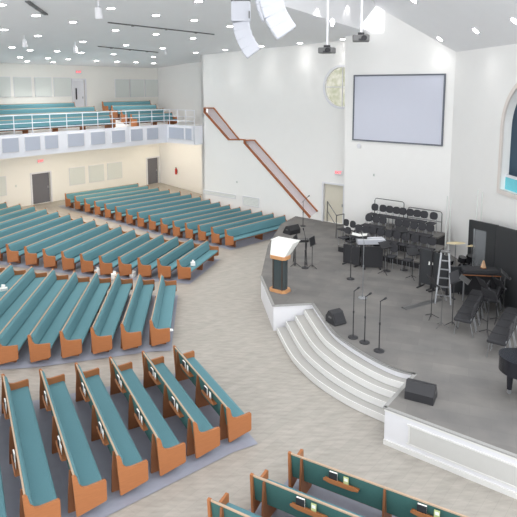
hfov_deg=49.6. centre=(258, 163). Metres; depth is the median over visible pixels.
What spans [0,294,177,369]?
floor section
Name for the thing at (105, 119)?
cushion
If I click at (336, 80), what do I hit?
window
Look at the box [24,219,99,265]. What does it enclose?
pew
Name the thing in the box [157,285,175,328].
seat cushion
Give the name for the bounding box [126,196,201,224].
pew
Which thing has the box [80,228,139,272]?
pew
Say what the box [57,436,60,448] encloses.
hymnal
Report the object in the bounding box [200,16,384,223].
wall
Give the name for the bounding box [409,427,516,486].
panel
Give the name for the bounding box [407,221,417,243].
chair
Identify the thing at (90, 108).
pew
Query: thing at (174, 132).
panel
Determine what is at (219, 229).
cushion
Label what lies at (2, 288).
box
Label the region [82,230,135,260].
cushion
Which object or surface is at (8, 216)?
pew
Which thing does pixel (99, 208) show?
pew
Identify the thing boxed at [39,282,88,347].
seat cushion
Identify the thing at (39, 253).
seat cushion
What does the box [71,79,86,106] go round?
door
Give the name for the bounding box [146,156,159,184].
door
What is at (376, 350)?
microphone stand
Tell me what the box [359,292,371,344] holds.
microphone stand
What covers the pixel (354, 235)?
sheet music
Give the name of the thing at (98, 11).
ceiling spotlight
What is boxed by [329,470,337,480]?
hymnal
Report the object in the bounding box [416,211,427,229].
chair
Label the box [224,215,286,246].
pew
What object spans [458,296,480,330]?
chair
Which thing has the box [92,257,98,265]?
seat cushion
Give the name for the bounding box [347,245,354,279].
microphone stand
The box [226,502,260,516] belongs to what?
seat cushion
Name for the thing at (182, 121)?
balcony slab
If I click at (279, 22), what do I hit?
speaker
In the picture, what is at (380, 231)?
chair
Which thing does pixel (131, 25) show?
ceiling track
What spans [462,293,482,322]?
chair
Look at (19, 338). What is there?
seat cushion
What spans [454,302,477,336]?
chair
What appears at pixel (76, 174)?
acoustic panel
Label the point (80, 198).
cushion
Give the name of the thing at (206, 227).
cushion
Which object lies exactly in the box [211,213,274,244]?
pew
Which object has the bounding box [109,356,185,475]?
pew
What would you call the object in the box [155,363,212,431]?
seat cushion
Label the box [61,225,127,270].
pew
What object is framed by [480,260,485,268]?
metronome
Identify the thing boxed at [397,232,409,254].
chair
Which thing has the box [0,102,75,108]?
pew
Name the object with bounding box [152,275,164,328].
cushion
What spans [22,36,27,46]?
ceiling spotlight
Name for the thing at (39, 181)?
door
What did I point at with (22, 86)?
acoustic panel
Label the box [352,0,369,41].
projector
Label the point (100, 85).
wall
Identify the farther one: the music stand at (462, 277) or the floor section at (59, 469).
the music stand at (462, 277)
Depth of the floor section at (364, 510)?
11.08 m
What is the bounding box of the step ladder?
[434,250,450,304]
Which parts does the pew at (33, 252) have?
panel, rail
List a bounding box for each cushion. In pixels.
[0,116,109,128]
[0,123,108,130]
[0,215,70,248]
[0,265,14,286]
[0,267,35,316]
[0,270,56,345]
[0,274,23,298]
[4,376,32,504]
[6,279,67,350]
[8,217,83,250]
[11,386,56,505]
[26,220,95,252]
[31,272,77,343]
[37,251,42,258]
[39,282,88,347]
[42,371,80,484]
[45,224,108,255]
[49,381,101,485]
[62,273,99,339]
[63,227,121,257]
[66,184,137,200]
[70,282,110,343]
[74,255,79,263]
[76,186,148,202]
[78,365,123,464]
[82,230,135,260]
[85,188,158,205]
[86,375,142,465]
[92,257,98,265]
[93,274,120,335]
[96,190,169,207]
[100,283,131,339]
[101,233,149,262]
[103,101,150,107]
[106,192,180,210]
[110,259,117,267]
[112,105,156,112]
[112,359,163,446]
[120,235,163,263]
[121,369,179,447]
[122,109,163,116]
[123,275,142,331]
[127,197,200,216]
[129,259,137,268]
[129,284,153,333]
[132,113,172,120]
[139,200,209,219]
[140,237,178,264]
[145,353,198,428]
[148,245,178,269]
[150,203,219,222]
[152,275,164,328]
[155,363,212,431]
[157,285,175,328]
[159,239,193,265]
[162,205,229,225]
[167,248,194,270]
[174,208,240,227]
[176,347,231,413]
[179,241,209,266]
[187,210,250,229]
[187,250,217,271]
[187,357,244,416]
[200,212,261,232]
[213,214,273,234]
[226,216,285,236]
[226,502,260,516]
[234,225,279,240]
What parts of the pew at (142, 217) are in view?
panel, rail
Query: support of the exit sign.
attached to the wall at (274, 97)
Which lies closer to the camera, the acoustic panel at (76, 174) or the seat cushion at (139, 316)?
the seat cushion at (139, 316)
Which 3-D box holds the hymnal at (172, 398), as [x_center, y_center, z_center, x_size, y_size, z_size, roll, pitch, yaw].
[-2.025,5.653,13.308,0.036,0.198,0.170,-5,9,-30]
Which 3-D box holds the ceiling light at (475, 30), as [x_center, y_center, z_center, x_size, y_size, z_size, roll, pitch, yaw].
[8.137,-4.990,20.971,0.302,0.254,0.379,0,8,0]
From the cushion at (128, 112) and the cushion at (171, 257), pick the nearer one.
the cushion at (171, 257)
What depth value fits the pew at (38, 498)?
11.70 m
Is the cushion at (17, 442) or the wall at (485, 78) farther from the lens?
the wall at (485, 78)
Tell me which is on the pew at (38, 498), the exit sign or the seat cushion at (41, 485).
the seat cushion at (41, 485)
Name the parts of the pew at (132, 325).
rail, panel, panel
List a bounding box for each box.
[0,284,7,291]
[111,271,115,279]
[130,270,135,277]
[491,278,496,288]
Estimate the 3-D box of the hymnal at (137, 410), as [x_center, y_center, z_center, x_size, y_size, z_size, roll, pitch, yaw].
[-2.751,5.722,12.806,0.036,0.198,0.170,-5,9,-30]
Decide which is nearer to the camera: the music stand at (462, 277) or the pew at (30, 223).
the music stand at (462, 277)
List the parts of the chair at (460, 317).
seat, backrest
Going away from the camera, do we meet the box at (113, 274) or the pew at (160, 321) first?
the pew at (160, 321)
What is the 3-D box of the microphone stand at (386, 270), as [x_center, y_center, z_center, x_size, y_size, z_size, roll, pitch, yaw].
[5.214,3.530,22.441,0.300,1.491,0.574,4,9,30]
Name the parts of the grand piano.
lid, leg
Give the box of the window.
[323,65,344,108]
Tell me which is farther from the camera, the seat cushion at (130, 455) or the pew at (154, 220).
the pew at (154, 220)
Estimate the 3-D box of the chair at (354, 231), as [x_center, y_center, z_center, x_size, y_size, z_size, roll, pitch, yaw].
[4.199,3.456,25.113,0.510,0.913,0.360,-6,10,-35]
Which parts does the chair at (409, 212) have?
backrest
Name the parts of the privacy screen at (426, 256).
post, post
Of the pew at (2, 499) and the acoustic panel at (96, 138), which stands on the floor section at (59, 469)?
the pew at (2, 499)
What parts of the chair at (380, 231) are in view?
backrest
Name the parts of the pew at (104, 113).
rail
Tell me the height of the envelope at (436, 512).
0.190 m
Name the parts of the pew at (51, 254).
panel, rail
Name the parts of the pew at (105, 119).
rail, seat, panel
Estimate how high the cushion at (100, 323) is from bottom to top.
0.445 m
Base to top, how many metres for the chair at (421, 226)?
0.913 m
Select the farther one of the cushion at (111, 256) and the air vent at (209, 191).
the air vent at (209, 191)
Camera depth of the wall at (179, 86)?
41.15 m
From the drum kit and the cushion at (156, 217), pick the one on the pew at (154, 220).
the cushion at (156, 217)
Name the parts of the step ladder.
rail, rail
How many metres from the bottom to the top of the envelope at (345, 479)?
0.190 m
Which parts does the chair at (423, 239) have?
backrest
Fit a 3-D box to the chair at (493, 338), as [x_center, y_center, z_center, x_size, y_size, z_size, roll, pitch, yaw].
[6.578,4.793,15.264,0.582,0.949,0.540,5,9,34]
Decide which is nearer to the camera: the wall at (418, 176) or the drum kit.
the drum kit
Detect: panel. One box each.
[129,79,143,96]
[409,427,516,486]
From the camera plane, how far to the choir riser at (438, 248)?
24.20 m
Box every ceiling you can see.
[0,0,254,67]
[188,4,371,62]
[283,0,375,28]
[373,0,516,51]
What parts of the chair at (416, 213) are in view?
backrest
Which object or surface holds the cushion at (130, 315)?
on the pew at (132, 325)
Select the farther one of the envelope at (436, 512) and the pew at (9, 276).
the pew at (9, 276)
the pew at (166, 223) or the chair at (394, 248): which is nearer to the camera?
the chair at (394, 248)
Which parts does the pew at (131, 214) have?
panel, rail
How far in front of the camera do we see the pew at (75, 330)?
18.64 m
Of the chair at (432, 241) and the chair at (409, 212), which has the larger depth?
the chair at (409, 212)
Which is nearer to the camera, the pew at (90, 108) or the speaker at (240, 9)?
the speaker at (240, 9)
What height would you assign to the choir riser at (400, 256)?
0.300 m
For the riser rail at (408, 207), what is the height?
0.948 m
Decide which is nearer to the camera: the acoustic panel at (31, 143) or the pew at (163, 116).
the acoustic panel at (31, 143)
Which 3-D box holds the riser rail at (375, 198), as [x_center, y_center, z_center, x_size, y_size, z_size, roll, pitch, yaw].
[6.155,2.243,26.425,1.536,1.155,0.044,6,10,39]
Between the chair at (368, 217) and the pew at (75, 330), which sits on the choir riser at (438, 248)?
the chair at (368, 217)
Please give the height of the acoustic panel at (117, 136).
0.780 m
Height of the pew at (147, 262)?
0.940 m
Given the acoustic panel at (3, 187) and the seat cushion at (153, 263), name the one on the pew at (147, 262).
the seat cushion at (153, 263)
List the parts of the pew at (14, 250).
panel, rail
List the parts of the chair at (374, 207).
backrest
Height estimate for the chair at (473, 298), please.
0.949 m
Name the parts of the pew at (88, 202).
panel, rail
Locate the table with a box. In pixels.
[458,265,500,300]
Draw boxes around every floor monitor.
[283,224,299,234]
[325,308,346,326]
[404,378,436,405]
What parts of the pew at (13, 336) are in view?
panel, rail, panel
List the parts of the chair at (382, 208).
backrest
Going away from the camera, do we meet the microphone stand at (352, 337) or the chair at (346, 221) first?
the microphone stand at (352, 337)
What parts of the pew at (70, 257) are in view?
panel, rail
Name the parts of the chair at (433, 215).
backrest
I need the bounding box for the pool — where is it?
[505,174,516,192]
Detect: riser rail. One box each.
[374,198,404,216]
[407,207,442,231]
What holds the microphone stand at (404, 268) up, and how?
on the floor at (473, 400)
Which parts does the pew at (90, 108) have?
rail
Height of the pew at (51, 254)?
0.940 m
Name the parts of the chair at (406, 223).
backrest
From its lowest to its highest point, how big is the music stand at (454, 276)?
1.745 m
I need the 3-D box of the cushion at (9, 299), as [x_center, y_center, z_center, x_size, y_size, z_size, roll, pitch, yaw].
[-8.707,4.810,19.278,0.138,0.445,6.516,-1,8,-6]
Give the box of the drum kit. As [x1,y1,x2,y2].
[446,242,474,266]
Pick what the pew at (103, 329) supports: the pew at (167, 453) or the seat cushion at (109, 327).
the seat cushion at (109, 327)
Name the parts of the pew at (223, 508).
panel, panel, rail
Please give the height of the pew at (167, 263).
0.940 m
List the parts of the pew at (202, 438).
panel, rail, panel, panel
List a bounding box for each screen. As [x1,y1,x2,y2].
[342,244,360,266]
[352,74,445,145]
[361,246,382,269]
[416,247,433,290]
[428,251,448,296]
[450,264,471,299]
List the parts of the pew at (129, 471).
panel, rail, panel, panel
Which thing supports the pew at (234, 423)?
on the floor section at (59, 469)
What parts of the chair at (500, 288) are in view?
seat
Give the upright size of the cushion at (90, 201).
0.445 m
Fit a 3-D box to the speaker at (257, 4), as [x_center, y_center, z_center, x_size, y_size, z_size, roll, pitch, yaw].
[0.128,-4.464,13.528,0.586,2.001,0.440,0,8,0]
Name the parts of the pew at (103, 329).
panel, rail, panel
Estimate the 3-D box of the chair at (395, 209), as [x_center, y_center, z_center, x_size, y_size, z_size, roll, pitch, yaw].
[6.259,2.451,25.813,0.360,0.913,0.510,6,10,39]
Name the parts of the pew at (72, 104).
rail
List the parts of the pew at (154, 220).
panel, rail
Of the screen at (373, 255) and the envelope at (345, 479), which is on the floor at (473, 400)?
the screen at (373, 255)
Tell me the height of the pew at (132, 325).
0.940 m
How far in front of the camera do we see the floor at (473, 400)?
16.95 m
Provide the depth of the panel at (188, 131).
35.74 m
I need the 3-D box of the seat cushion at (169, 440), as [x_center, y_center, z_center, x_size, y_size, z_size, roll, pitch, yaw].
[-2.755,5.956,13.657,0.487,0.110,3.986,-4,9,-28]
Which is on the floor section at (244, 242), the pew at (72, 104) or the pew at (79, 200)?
the pew at (79, 200)
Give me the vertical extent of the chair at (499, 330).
0.949 m
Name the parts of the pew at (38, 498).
rail, panel, panel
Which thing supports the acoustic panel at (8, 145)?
attached to the wall at (163, 130)
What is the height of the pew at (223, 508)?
0.940 m
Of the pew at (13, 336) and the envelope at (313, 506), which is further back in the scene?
the pew at (13, 336)
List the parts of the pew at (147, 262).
panel, rail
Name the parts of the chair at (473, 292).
seat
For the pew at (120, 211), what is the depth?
33.98 m
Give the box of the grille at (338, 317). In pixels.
[333,312,345,323]
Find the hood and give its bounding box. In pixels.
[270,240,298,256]
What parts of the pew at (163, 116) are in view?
panel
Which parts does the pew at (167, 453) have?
panel, rail, panel, panel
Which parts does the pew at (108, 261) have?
panel, rail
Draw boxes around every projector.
[318,0,335,53]
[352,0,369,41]
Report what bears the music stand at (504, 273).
on the floor at (473, 400)
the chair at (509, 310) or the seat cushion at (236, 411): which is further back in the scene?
the chair at (509, 310)
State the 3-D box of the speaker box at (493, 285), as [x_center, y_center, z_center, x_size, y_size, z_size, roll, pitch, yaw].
[8.409,4.308,19.689,0.500,0.700,0.412,-1,8,-10]
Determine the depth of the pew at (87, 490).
11.94 m
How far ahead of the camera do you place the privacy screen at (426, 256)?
20.43 m
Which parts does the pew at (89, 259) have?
panel, rail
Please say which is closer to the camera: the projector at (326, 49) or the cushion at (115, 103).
the projector at (326, 49)
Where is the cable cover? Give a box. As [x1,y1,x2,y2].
[401,298,441,309]
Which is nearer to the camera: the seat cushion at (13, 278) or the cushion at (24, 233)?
the seat cushion at (13, 278)
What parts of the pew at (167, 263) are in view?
panel, rail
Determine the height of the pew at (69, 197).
0.940 m
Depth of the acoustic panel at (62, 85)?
36.13 m
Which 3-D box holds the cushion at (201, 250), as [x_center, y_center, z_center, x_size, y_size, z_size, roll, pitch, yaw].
[-2.865,4.117,25.299,0.138,0.445,3.206,2,8,17]
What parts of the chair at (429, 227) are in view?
backrest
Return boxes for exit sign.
[335,170,341,174]
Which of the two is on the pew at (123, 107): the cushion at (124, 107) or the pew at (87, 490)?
the cushion at (124, 107)
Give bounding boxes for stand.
[290,234,300,266]
[292,238,308,265]
[301,228,308,268]
[307,236,316,268]
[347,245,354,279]
[348,287,359,339]
[358,230,366,299]
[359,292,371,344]
[374,297,386,353]
[378,241,391,274]
[384,233,391,271]
[396,226,408,241]
[400,232,407,270]
[406,247,419,280]
[426,274,439,319]
[436,287,448,328]
[444,196,447,254]
[444,270,460,328]
[448,199,451,249]
[458,274,471,310]
[475,276,489,324]
[476,190,478,219]
[479,287,498,336]
[480,192,482,220]
[490,276,506,324]
[498,269,511,312]
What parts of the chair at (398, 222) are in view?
backrest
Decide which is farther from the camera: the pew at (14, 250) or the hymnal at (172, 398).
the pew at (14, 250)
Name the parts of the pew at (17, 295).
rail, panel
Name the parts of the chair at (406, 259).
seat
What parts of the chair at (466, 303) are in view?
seat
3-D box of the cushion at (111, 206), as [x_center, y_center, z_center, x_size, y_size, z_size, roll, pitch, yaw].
[-7.125,2.367,35.254,0.138,0.445,5.498,8,11,44]
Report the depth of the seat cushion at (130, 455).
13.00 m
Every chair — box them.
[337,219,348,235]
[338,227,350,244]
[343,221,355,231]
[345,230,358,242]
[350,224,361,245]
[357,226,368,246]
[361,214,371,225]
[367,204,378,221]
[368,227,376,245]
[369,215,379,226]
[372,228,384,245]
[375,216,386,230]
[376,205,385,224]
[383,206,392,224]
[385,230,392,241]
[385,244,397,268]
[388,207,399,226]
[388,231,400,252]
[390,219,401,239]
[395,208,406,219]
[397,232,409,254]
[401,247,413,270]
[402,209,413,221]
[402,220,409,242]
[406,234,418,256]
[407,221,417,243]
[409,210,420,231]
[415,222,425,241]
[415,236,427,258]
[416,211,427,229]
[422,224,433,237]
[425,212,437,234]
[425,237,436,249]
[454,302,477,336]
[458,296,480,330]
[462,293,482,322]
[466,288,485,317]
[469,280,489,311]
[481,287,501,315]
[485,280,504,307]
[487,323,512,355]
[491,316,516,348]
[495,314,516,345]
[500,313,515,321]
[503,307,516,314]
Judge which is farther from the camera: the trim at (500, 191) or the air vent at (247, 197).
the air vent at (247, 197)
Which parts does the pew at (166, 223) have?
panel, rail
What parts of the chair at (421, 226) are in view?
backrest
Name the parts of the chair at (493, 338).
seat, backrest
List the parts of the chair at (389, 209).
backrest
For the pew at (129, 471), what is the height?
0.940 m
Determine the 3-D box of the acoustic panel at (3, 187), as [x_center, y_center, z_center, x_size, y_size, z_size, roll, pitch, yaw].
[-15.538,1.359,33.536,0.065,1.190,0.901,6,10,39]
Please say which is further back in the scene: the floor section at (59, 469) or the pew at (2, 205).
the pew at (2, 205)
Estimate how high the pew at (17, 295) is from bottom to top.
0.940 m
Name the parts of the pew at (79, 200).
panel, rail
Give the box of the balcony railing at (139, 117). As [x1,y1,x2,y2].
[0,109,165,134]
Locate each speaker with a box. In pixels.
[231,0,259,57]
[255,0,264,21]
[259,0,295,39]
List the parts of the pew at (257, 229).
panel, rail, seat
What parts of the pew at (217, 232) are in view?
panel, rail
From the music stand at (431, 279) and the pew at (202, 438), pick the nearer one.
the pew at (202, 438)
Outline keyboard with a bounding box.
[356,237,385,246]
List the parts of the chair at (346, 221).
backrest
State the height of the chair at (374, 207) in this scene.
0.913 m
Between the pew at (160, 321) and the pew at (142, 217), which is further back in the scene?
the pew at (142, 217)
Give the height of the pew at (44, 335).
0.940 m
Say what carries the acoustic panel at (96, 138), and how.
attached to the wall at (163, 130)
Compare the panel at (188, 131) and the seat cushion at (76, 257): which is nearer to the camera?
the seat cushion at (76, 257)
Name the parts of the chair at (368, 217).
backrest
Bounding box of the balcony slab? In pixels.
[0,113,200,134]
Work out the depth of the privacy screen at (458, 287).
19.62 m
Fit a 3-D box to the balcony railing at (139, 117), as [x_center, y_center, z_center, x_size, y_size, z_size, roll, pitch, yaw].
[-14.919,-1.652,26.381,0.060,1.026,27.800,6,10,39]
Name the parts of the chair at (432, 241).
backrest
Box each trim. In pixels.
[203,107,245,139]
[243,140,317,217]
[260,276,516,458]
[383,409,516,498]
[496,83,516,199]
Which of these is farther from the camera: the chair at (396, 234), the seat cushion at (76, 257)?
the seat cushion at (76, 257)
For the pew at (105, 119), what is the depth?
31.52 m
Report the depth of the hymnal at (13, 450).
11.23 m
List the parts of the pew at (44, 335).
panel, rail, panel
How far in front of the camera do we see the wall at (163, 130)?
33.20 m
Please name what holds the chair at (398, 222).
on the choir riser at (438, 248)
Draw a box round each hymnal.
[12,449,15,462]
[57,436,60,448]
[98,422,101,433]
[136,408,139,419]
[171,396,174,406]
[296,496,304,507]
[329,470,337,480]
[417,503,426,514]
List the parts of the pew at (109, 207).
panel, rail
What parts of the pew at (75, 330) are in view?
panel, rail, panel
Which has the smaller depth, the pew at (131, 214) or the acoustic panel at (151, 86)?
the pew at (131, 214)
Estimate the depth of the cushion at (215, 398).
14.28 m
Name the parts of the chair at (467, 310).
seat, backrest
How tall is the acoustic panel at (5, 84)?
1.220 m
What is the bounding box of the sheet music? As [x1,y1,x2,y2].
[351,232,367,238]
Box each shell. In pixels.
[467,219,498,266]
[494,225,516,307]
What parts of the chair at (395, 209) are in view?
backrest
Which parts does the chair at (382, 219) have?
backrest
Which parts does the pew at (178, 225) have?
panel, rail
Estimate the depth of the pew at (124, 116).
36.98 m
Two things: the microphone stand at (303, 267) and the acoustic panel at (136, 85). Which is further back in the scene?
the acoustic panel at (136, 85)
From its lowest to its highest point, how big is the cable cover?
0.039 m
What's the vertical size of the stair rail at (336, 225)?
1.142 m
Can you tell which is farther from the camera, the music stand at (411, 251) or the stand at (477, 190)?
the stand at (477, 190)
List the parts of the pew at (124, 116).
panel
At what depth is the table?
19.35 m
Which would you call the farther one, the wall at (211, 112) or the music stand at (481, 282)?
the wall at (211, 112)
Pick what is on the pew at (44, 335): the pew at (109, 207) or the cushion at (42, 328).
the cushion at (42, 328)
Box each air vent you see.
[203,190,235,198]
[243,196,258,207]
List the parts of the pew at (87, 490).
panel, panel, rail, panel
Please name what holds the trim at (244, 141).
attached to the wall at (274, 97)
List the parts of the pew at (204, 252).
panel, rail, panel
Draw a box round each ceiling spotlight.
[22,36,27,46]
[73,44,77,52]
[95,1,102,18]
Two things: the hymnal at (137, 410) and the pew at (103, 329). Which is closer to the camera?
the hymnal at (137, 410)
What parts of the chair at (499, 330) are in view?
seat, backrest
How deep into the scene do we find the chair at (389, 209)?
26.10 m
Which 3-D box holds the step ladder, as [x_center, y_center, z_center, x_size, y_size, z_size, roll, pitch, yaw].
[6.371,3.834,19.215,0.552,1.802,0.745,3,8,19]
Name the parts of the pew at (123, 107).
panel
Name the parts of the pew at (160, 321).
rail, panel, panel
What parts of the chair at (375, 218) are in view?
backrest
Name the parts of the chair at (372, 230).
backrest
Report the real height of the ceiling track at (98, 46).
0.123 m
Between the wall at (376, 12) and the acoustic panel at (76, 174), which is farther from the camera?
the acoustic panel at (76, 174)
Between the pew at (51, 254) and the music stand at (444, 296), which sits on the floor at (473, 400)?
the music stand at (444, 296)
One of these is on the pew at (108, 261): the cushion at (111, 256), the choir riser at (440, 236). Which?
the cushion at (111, 256)
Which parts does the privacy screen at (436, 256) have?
post, post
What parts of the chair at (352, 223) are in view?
backrest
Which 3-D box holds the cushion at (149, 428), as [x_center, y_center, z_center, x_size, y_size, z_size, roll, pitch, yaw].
[-2.977,5.739,13.505,0.138,0.445,3.986,-4,9,-28]
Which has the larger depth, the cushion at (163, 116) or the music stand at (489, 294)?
the cushion at (163, 116)
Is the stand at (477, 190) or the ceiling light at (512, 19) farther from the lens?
the stand at (477, 190)
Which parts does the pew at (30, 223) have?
rail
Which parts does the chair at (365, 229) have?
backrest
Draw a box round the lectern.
[269,236,299,293]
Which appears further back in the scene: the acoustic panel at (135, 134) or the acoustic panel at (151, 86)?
the acoustic panel at (151, 86)
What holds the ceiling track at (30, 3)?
attached to the ceiling at (213, 16)
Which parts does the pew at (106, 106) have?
panel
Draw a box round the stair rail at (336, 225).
[327,201,343,237]
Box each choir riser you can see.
[338,242,419,268]
[345,230,445,254]
[369,222,444,245]
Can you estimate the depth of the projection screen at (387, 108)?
26.10 m
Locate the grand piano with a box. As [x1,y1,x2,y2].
[498,348,516,393]
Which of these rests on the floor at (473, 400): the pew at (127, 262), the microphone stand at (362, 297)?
the microphone stand at (362, 297)
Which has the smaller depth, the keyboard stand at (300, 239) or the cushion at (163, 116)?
the keyboard stand at (300, 239)
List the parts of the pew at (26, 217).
rail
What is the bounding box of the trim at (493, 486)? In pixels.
[383,409,516,498]
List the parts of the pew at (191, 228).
panel, rail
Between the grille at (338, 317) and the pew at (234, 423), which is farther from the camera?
the grille at (338, 317)
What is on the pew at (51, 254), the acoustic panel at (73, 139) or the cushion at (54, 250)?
the cushion at (54, 250)
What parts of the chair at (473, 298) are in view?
seat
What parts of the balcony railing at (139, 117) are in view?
rail, rail, rail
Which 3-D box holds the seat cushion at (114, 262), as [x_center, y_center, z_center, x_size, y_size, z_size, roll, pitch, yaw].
[-5.932,4.217,26.302,0.487,0.110,4.246,2,8,17]
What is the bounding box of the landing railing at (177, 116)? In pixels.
[166,109,194,125]
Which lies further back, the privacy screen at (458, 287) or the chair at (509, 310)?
the privacy screen at (458, 287)
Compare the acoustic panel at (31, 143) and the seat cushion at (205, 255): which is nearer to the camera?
the seat cushion at (205, 255)
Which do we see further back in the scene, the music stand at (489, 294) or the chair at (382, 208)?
the chair at (382, 208)
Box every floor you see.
[0,183,516,516]
[261,216,516,453]
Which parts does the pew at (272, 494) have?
panel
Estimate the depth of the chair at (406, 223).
24.58 m
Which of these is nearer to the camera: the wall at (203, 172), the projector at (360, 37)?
the projector at (360, 37)
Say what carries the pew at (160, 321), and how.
on the floor section at (23, 361)
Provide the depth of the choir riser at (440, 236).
24.86 m
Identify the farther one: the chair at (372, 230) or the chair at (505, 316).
the chair at (372, 230)
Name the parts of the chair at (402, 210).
backrest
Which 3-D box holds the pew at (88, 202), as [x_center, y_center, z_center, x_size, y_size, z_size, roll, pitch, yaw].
[-8.541,2.320,36.013,0.690,0.940,5.489,8,11,44]
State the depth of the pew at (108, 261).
25.32 m
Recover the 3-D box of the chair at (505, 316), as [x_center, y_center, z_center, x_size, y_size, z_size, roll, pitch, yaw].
[7.534,4.600,16.668,0.582,0.949,0.540,5,9,34]
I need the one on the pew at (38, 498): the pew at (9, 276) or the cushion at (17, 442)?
the cushion at (17, 442)
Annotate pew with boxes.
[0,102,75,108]
[0,106,95,114]
[0,110,114,119]
[0,115,115,133]
[0,202,7,208]
[0,204,21,215]
[0,205,36,221]
[0,208,48,229]
[0,211,60,237]
[0,213,73,260]
[0,263,25,298]
[0,266,46,331]
[0,268,67,363]
[0,467,6,516]
[1,374,60,516]
[6,216,85,262]
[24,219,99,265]
[27,270,89,361]
[39,368,106,516]
[42,222,113,267]
[59,271,110,357]
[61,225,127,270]
[65,183,138,207]
[74,185,148,210]
[74,362,147,495]
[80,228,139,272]
[84,187,158,213]
[90,272,132,353]
[94,189,169,216]
[99,231,152,274]
[102,100,151,113]
[104,191,180,218]
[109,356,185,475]
[111,104,160,119]
[115,194,191,221]
[118,233,167,275]
[120,108,168,123]
[120,273,154,349]
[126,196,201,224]
[130,112,176,126]
[137,199,210,228]
[137,235,183,277]
[141,351,219,457]
[148,201,220,231]
[149,274,176,345]
[157,237,199,278]
[160,204,230,234]
[172,207,240,237]
[173,345,250,441]
[177,240,218,279]
[185,209,251,239]
[198,211,262,241]
[207,493,260,516]
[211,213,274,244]
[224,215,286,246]
[250,469,363,516]
[288,449,468,516]
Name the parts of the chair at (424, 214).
backrest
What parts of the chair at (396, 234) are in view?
backrest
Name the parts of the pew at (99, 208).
panel, rail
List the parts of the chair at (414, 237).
seat, backrest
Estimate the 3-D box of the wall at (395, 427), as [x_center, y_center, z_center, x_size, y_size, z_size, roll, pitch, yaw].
[4.863,5.048,20.226,9.531,0.888,23.814,0,8,0]
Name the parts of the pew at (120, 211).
panel, rail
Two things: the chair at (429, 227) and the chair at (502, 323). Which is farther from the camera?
the chair at (429, 227)
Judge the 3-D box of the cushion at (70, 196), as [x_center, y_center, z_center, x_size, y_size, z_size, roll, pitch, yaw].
[-10.183,1.861,36.940,0.138,0.445,5.252,8,11,44]
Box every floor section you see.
[0,253,219,283]
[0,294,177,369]
[0,373,257,516]
[59,203,276,249]
[247,479,395,516]
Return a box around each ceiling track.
[25,0,47,14]
[98,46,157,52]
[108,22,213,34]
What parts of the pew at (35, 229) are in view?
rail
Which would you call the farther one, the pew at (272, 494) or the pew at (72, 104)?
the pew at (72, 104)
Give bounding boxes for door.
[30,171,52,204]
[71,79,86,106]
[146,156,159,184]
[321,182,343,223]
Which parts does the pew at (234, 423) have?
panel, rail, panel, panel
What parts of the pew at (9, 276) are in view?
panel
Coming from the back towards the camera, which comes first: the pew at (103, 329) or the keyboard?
the keyboard
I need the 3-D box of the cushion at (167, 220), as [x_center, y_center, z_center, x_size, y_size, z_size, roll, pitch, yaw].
[-3.556,3.035,32.892,0.138,0.445,5.083,8,11,44]
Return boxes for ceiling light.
[330,17,334,26]
[471,27,479,33]
[510,17,516,24]
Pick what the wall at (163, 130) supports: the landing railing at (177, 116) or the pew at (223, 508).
the landing railing at (177, 116)
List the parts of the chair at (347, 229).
backrest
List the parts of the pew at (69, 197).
panel, rail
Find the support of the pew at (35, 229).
on the floor section at (195, 274)
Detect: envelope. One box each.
[311,503,315,511]
[343,476,348,484]
[434,509,439,516]
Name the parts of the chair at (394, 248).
seat, backrest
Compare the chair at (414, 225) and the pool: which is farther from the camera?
the chair at (414, 225)
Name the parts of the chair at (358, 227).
backrest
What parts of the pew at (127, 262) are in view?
panel, rail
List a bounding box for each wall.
[0,63,159,206]
[0,124,202,158]
[158,62,201,193]
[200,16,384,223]
[200,56,207,199]
[208,109,315,215]
[261,281,516,491]
[344,11,455,249]
[367,6,384,17]
[447,44,516,258]
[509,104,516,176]
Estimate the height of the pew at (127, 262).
0.940 m
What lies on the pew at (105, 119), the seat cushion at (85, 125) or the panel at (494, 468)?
the seat cushion at (85, 125)
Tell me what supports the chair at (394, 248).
on the floor at (473, 400)
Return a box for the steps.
[277,309,405,421]
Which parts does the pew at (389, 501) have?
panel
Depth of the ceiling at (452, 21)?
21.44 m
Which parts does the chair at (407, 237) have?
seat, backrest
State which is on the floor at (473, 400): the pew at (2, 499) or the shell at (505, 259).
the shell at (505, 259)
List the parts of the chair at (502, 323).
seat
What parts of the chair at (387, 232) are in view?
backrest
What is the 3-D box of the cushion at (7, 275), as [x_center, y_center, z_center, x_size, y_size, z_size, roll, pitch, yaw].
[-9.573,4.753,19.184,0.138,0.445,6.876,-1,8,-6]
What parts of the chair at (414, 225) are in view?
backrest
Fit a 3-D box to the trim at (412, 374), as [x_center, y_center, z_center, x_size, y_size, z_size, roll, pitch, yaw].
[3.418,5.397,14.426,2.620,0.035,16.242,-5,9,-32]
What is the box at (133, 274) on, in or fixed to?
on the floor section at (195, 274)
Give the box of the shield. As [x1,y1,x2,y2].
[472,229,474,265]
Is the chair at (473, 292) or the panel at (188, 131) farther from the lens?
the panel at (188, 131)
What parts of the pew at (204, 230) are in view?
panel, rail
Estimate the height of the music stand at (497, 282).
1.426 m
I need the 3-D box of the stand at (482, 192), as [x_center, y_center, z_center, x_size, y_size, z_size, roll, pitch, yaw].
[8.637,2.709,21.817,0.320,3.289,0.320,0,8,0]

